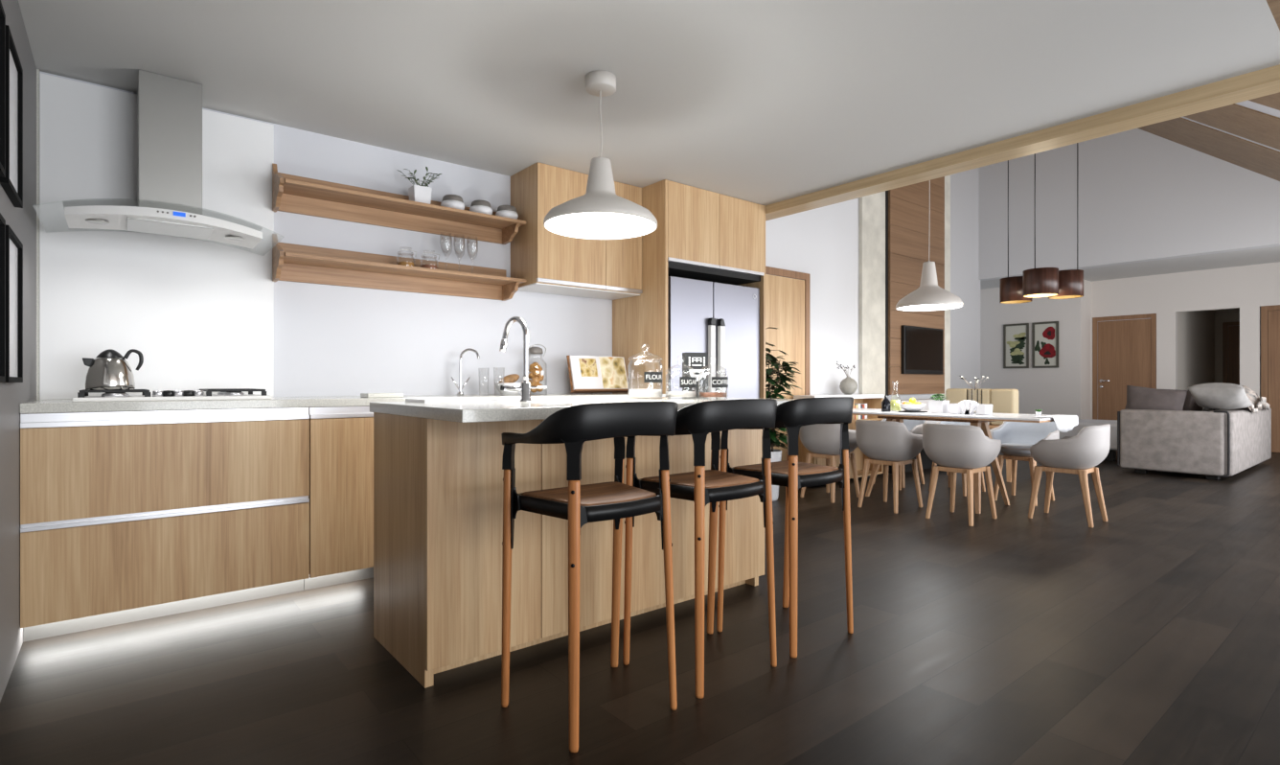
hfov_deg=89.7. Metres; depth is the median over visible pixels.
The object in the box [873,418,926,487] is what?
dining chair
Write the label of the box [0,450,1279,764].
floor
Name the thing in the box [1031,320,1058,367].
print
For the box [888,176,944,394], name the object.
wall panel
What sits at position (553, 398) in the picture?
sink
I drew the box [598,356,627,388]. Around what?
photograph
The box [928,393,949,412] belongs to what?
table plant
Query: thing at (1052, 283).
lamp
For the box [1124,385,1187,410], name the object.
cushion
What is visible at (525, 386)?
tap
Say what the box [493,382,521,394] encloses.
serving bowl
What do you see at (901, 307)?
diffuser
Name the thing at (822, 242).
wall
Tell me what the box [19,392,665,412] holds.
countertop
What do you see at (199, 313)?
wall panel
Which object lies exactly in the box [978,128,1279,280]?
wall
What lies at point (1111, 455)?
sofa
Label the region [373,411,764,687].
kitchen island
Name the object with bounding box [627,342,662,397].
storage jar
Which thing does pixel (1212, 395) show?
cushion
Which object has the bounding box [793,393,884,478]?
sideboard
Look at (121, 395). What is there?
gas hob
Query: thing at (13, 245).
picture frame
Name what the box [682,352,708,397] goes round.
tin
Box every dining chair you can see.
[799,423,859,502]
[855,419,923,513]
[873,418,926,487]
[922,422,1001,525]
[928,420,988,496]
[989,421,1059,505]
[1028,423,1110,526]
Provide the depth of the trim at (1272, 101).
4.97 m
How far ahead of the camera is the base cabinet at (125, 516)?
2.65 m
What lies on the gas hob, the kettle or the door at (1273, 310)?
the kettle
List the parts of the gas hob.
burner, knob, knob, hob plate, knob, knob, knob, burner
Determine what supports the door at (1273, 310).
in the wall at (1246, 288)
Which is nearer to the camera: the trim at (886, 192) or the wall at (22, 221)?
the wall at (22, 221)
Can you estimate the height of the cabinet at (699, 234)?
2.399 m
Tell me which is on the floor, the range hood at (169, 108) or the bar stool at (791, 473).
the bar stool at (791, 473)
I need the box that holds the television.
[901,324,943,374]
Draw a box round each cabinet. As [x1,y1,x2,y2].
[20,407,309,641]
[303,405,373,590]
[510,161,642,299]
[612,179,765,398]
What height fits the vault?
3.130 m
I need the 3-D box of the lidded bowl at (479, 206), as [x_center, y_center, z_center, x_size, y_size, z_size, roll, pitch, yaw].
[-1.007,-1.094,4.071,0.144,0.098,0.144,0,0,-39]
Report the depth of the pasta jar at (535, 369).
4.20 m
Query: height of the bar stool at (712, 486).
0.945 m
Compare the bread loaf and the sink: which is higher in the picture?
the bread loaf
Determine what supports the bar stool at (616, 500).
on the floor
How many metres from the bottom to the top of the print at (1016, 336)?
0.785 m
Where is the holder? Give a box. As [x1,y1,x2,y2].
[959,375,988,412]
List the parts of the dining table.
leg, leg, rail, leg, leg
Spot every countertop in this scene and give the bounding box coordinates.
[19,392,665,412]
[369,396,797,422]
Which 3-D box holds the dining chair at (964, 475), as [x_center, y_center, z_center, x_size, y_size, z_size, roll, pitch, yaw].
[2.923,0.648,5.909,0.457,0.703,0.486,0,0,-39]
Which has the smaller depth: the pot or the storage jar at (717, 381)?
the storage jar at (717, 381)
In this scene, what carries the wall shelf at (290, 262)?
attached to the wall at (330, 340)
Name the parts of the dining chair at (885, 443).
leg, leg, leg, leg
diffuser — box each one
[546,212,655,237]
[897,303,960,310]
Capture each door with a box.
[765,266,810,460]
[1092,313,1156,419]
[1222,320,1268,403]
[1260,304,1279,452]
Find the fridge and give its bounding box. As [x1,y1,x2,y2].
[667,275,759,397]
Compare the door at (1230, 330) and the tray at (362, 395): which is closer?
the tray at (362, 395)
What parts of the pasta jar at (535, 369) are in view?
lid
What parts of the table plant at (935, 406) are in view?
pot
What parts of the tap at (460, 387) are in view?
spout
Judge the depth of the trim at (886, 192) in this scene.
7.35 m
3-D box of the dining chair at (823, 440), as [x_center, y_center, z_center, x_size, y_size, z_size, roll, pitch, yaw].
[1.646,0.648,5.591,0.457,0.703,0.486,0,0,-39]
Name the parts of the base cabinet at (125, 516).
drawer, drawer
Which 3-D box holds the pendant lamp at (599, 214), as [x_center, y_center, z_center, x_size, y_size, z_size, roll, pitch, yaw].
[-0.181,-1.056,2.955,0.520,0.686,0.520,0,0,-39]
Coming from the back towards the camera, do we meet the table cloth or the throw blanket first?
the throw blanket
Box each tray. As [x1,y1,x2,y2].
[360,392,403,397]
[898,410,928,412]
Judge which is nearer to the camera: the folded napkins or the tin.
the tin
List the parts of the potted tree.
pot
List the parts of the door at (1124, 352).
handle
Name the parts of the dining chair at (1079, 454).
leg, leg, leg, leg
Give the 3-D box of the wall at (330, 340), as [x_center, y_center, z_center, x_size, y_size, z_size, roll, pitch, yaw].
[-1.084,-0.200,4.279,4.278,2.400,0.120,0,0,-39]
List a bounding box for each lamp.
[543,69,657,239]
[895,180,962,311]
[999,142,1083,303]
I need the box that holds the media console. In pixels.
[882,398,945,473]
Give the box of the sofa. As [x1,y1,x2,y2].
[1117,407,1271,479]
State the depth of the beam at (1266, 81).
3.53 m
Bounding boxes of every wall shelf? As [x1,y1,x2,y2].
[272,162,525,244]
[272,233,525,300]
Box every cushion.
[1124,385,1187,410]
[1183,388,1202,411]
[1187,382,1252,409]
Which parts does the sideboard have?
door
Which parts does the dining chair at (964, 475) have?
leg, leg, leg, leg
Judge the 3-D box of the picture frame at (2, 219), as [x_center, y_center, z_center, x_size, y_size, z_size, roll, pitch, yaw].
[-1.812,-0.245,1.795,0.022,0.490,0.370,0,0,-39]
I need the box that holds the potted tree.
[765,326,801,501]
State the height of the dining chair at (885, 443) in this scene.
0.703 m
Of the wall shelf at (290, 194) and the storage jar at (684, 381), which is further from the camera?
the wall shelf at (290, 194)
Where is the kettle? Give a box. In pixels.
[82,348,143,389]
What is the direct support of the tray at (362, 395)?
on the countertop at (38, 405)
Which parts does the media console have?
drawer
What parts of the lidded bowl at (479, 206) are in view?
lid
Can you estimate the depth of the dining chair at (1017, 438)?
5.56 m
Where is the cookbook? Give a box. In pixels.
[569,355,627,389]
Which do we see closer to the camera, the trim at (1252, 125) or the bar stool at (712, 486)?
the bar stool at (712, 486)
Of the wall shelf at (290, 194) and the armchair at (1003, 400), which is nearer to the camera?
the wall shelf at (290, 194)
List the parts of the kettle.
spout, lid, handle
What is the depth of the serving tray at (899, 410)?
5.44 m
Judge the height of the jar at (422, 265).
0.125 m
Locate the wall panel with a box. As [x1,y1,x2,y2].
[39,72,274,399]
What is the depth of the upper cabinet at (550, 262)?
4.25 m
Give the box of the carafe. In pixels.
[890,397,901,410]
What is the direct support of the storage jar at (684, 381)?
on the island countertop at (515, 410)
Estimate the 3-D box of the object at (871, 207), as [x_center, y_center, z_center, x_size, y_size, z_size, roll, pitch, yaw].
[2.619,-1.675,7.229,0.500,5.350,0.045,0,0,-39]
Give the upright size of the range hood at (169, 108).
0.749 m
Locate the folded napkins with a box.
[958,399,979,413]
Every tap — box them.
[451,347,479,394]
[499,316,547,401]
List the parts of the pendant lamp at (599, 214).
lamp shade, cord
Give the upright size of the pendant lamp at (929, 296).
2.988 m
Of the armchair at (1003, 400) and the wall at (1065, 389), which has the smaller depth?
the armchair at (1003, 400)
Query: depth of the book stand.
4.40 m
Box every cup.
[947,403,963,413]
[975,404,992,414]
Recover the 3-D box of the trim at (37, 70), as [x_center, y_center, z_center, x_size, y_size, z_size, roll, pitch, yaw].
[-2.699,-0.661,2.882,0.009,1.478,0.024,0,0,-39]
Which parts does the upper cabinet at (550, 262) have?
door, panel, door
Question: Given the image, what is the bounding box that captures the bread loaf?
[499,373,519,383]
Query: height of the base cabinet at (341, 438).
0.883 m
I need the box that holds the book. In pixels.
[860,403,867,418]
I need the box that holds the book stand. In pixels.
[566,355,634,392]
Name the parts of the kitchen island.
panel, panel, panel, panel, panel, panel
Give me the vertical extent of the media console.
0.800 m
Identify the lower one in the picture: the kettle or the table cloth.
the table cloth
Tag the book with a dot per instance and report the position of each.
(865, 404)
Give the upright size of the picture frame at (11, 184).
0.490 m
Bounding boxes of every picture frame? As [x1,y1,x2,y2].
[0,0,5,177]
[0,24,22,207]
[0,212,5,382]
[5,224,22,382]
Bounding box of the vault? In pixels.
[1181,100,1279,151]
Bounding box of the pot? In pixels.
[1034,409,1042,415]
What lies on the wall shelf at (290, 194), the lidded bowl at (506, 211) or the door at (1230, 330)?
the lidded bowl at (506, 211)
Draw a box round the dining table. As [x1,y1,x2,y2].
[852,408,1054,513]
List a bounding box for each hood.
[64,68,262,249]
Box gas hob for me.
[71,388,271,401]
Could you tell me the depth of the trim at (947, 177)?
8.28 m
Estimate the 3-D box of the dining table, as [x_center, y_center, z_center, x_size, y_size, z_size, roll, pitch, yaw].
[2.500,0.627,5.451,0.740,0.745,1.860,0,0,-39]
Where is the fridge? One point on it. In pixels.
(720, 320)
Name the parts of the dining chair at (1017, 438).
leg, leg, leg, leg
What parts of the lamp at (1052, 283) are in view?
lamp shade, lamp shade, lamp shade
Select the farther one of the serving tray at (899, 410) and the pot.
the serving tray at (899, 410)
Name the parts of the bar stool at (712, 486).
leg, post, post, leg, seat frame, seat, backrest, leg, post, post, leg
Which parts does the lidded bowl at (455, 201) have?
lid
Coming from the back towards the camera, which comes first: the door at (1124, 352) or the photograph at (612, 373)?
the door at (1124, 352)
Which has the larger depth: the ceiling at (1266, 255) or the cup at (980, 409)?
the ceiling at (1266, 255)
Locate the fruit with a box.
[909,397,915,403]
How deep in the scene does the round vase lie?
6.60 m
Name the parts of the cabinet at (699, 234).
panel, door, door, panel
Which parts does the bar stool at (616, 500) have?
leg, post, post, leg, seat frame, seat, backrest, leg, post, post, leg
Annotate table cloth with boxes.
[1034,413,1078,432]
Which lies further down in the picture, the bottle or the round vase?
the bottle
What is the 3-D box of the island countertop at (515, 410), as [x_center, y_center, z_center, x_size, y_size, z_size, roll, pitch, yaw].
[-0.138,0.097,2.735,1.687,0.038,0.892,0,0,-39]
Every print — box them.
[1003,322,1028,367]
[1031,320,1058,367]
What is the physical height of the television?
0.565 m
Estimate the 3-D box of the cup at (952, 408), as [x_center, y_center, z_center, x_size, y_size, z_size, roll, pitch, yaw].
[2.577,0.214,5.244,0.104,0.082,0.104,0,0,-39]
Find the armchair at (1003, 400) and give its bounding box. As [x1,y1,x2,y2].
[945,388,1036,481]
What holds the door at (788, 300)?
in the wall at (822, 242)
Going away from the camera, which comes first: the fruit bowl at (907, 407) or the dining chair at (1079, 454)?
the dining chair at (1079, 454)
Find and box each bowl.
[440,194,464,209]
[469,199,492,214]
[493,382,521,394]
[495,205,518,219]
[898,403,926,411]
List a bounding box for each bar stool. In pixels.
[501,401,678,752]
[623,398,777,698]
[716,396,853,657]
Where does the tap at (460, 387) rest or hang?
on the countertop at (38, 405)
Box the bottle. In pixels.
[881,395,891,411]
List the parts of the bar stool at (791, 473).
leg, post, seat, seat frame, leg, post, leg, backrest, post, leg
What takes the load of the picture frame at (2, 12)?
attached to the wall at (22, 221)
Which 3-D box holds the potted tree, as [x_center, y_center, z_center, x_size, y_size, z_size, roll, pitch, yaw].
[1.066,0.269,5.523,0.612,1.463,0.653,0,0,-39]
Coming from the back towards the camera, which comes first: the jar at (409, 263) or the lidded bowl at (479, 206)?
the lidded bowl at (479, 206)
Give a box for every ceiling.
[18,0,1279,205]
[980,246,1279,289]
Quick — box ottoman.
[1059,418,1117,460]
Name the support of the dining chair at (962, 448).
on the floor
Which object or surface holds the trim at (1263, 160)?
attached to the wall at (1143, 195)
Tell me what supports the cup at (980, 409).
on the dining table
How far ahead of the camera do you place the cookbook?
4.50 m
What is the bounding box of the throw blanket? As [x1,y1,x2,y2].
[1201,385,1269,412]
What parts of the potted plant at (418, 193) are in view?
pot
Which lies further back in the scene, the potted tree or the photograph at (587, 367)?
the potted tree
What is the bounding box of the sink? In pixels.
[404,395,582,402]
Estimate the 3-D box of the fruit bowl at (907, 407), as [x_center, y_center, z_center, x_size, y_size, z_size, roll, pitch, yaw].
[2.345,0.215,5.532,0.216,0.062,0.216,0,0,-39]
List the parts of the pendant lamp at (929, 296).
lamp shade, cord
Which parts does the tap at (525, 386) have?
lever, spout, arm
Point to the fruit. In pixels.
(911, 400)
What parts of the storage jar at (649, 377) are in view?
jar glass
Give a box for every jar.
[395,247,416,266]
[420,250,439,269]
[528,343,547,392]
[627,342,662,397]
[665,355,696,396]
[698,365,728,396]
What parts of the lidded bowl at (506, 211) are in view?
lid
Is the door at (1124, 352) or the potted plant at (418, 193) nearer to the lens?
the potted plant at (418, 193)
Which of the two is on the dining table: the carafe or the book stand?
the carafe
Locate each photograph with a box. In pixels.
[578,358,597,376]
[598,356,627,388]
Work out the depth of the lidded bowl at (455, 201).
3.90 m
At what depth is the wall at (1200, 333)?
11.15 m
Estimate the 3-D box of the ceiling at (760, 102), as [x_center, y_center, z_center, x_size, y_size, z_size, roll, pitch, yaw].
[-0.018,-1.460,2.853,4.383,0.120,3.679,0,0,-39]
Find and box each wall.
[0,0,36,701]
[39,70,612,396]
[765,167,980,399]
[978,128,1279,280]
[980,279,1091,419]
[1091,261,1279,418]
[1177,308,1279,389]
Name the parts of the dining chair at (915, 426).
leg, leg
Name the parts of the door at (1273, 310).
panel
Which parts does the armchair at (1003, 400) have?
panel, panel, rail, panel, leg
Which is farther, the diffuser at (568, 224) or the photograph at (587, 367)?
the photograph at (587, 367)
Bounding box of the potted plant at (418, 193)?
[396,166,441,204]
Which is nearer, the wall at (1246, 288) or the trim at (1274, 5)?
the trim at (1274, 5)
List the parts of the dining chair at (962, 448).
leg, leg, leg, leg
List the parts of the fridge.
door, handle, handle, door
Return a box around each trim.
[36,68,39,399]
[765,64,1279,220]
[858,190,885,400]
[885,190,889,395]
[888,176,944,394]
[937,174,950,398]
[1137,116,1279,181]
[1183,103,1279,150]
[1248,91,1279,110]
[1266,0,1279,30]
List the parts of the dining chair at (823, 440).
leg, leg, leg, leg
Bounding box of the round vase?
[836,361,857,394]

